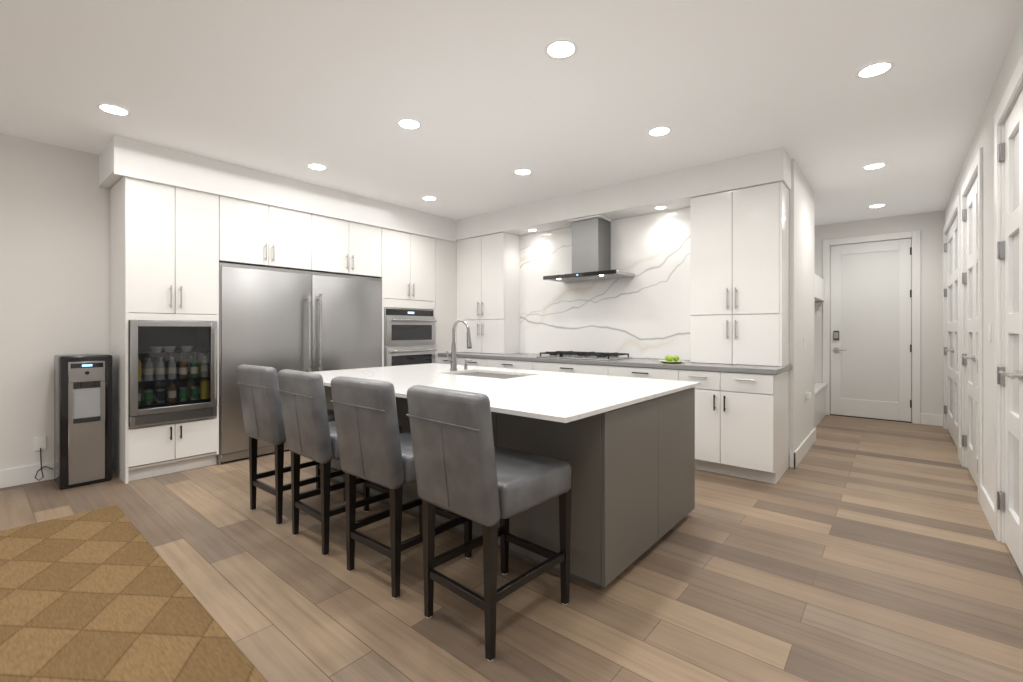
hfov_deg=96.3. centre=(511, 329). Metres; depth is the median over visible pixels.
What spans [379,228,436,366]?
tall cabinet
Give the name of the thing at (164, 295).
tall cabinet
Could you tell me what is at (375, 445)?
bar stool
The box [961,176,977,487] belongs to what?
closet door
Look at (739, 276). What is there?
cabinet
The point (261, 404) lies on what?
bar stool
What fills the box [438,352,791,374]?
countertop
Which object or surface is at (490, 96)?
ceiling
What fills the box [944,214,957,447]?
closet door
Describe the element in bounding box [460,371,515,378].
sink
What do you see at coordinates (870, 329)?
entry door
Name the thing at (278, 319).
refrigerator
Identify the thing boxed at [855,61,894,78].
recessed light
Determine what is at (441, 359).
base cabinet
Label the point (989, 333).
switch plate
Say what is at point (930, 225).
wall
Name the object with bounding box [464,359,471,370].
soap dispenser
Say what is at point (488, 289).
cabinet
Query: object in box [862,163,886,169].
recessed light
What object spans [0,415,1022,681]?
floor
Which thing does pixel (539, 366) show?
base cabinet
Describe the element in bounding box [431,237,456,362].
wall
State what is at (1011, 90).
door frame
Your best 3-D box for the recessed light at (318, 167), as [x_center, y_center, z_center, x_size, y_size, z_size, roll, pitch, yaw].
[-1.809,-1.515,4.265,0.184,0.002,0.184,0,0,40]
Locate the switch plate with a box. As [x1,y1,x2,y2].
[988,324,990,342]
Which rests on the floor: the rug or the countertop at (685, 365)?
the rug
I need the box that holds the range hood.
[543,215,634,282]
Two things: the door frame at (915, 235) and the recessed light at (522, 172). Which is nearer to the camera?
the recessed light at (522, 172)
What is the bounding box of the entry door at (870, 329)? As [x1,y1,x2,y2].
[830,238,911,422]
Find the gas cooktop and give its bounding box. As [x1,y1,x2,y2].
[536,351,631,360]
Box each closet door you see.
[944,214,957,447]
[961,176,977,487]
[997,89,1022,575]
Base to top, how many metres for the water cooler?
1.020 m
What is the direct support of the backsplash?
attached to the wall at (801, 286)
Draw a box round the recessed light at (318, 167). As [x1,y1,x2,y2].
[306,164,327,170]
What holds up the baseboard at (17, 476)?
attached to the wall at (54, 250)
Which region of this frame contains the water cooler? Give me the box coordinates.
[34,354,111,489]
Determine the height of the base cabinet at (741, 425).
0.872 m
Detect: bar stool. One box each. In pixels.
[236,364,344,524]
[277,369,402,555]
[330,376,471,598]
[406,385,571,660]
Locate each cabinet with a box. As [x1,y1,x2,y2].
[110,176,218,483]
[219,196,314,271]
[315,214,381,277]
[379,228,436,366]
[438,356,461,364]
[457,232,519,353]
[462,357,485,366]
[486,359,533,369]
[534,361,609,375]
[610,366,677,379]
[678,369,788,483]
[690,181,788,366]
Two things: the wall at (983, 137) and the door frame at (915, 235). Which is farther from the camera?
the door frame at (915, 235)
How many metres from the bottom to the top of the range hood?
0.669 m
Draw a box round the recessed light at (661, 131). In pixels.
[647,127,671,136]
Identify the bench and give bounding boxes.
[814,383,826,427]
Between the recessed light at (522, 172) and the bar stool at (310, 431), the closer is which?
the bar stool at (310, 431)
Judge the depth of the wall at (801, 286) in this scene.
4.34 m
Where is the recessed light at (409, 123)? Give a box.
[396,119,421,129]
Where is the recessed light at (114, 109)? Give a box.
[96,104,130,115]
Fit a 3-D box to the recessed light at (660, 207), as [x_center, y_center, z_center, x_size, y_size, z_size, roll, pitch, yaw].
[1.514,-1.241,4.659,0.140,0.002,0.140,0,0,40]
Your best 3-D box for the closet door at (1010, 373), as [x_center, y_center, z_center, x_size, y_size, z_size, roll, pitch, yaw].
[2.485,0.013,2.241,0.105,2.394,1.046,0,0,40]
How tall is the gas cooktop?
0.058 m
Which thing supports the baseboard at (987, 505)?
attached to the wall at (983, 137)
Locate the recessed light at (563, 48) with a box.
[544,39,577,59]
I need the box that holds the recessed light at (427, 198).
[421,196,436,200]
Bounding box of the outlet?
[805,390,811,402]
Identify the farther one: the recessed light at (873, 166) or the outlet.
the outlet
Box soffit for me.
[99,135,790,241]
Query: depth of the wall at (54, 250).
3.72 m
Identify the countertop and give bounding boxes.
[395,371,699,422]
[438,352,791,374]
[480,367,547,374]
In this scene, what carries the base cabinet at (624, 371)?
on the floor
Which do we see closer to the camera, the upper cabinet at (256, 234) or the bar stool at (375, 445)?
the bar stool at (375, 445)
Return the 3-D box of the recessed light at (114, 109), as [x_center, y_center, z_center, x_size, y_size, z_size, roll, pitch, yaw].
[-2.739,-1.515,3.159,0.184,0.002,0.184,0,0,40]
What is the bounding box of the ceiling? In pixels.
[0,0,1022,225]
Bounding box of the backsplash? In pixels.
[520,207,690,359]
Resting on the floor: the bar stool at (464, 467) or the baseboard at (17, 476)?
the bar stool at (464, 467)
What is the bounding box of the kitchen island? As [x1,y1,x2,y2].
[324,387,694,589]
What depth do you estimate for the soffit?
4.49 m
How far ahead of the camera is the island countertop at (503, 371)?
3.77 m
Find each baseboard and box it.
[0,462,53,488]
[791,428,815,467]
[980,485,993,532]
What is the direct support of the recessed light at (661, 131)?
in the ceiling
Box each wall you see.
[0,133,109,469]
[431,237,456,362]
[528,159,813,451]
[814,210,943,421]
[944,13,1022,503]
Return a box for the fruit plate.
[659,356,684,362]
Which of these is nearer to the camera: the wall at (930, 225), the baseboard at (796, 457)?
the baseboard at (796, 457)
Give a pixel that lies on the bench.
(819, 402)
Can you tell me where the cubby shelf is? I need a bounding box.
[814,273,823,300]
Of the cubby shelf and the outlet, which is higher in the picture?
the cubby shelf
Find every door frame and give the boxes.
[823,230,920,423]
[943,53,1022,542]
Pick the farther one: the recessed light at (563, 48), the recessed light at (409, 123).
the recessed light at (409, 123)
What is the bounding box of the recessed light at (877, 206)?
[867,204,885,207]
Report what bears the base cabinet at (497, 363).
on the floor
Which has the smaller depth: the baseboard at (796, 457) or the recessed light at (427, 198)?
the baseboard at (796, 457)
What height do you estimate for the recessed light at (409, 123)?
0.002 m
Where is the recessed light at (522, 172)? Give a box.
[513,169,531,175]
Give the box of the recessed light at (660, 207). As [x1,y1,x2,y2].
[653,206,667,209]
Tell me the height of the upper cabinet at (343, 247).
0.590 m
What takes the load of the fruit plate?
on the countertop at (685, 365)
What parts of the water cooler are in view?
cord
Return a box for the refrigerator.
[217,262,381,464]
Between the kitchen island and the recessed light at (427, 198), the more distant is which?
the recessed light at (427, 198)
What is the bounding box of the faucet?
[446,319,471,370]
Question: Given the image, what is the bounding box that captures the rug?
[0,505,267,681]
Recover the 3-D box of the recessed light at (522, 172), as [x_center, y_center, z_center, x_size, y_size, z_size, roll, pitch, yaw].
[0.109,-1.515,4.403,0.184,0.002,0.184,0,0,40]
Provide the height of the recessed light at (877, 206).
0.002 m
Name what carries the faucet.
on the island countertop at (503, 371)

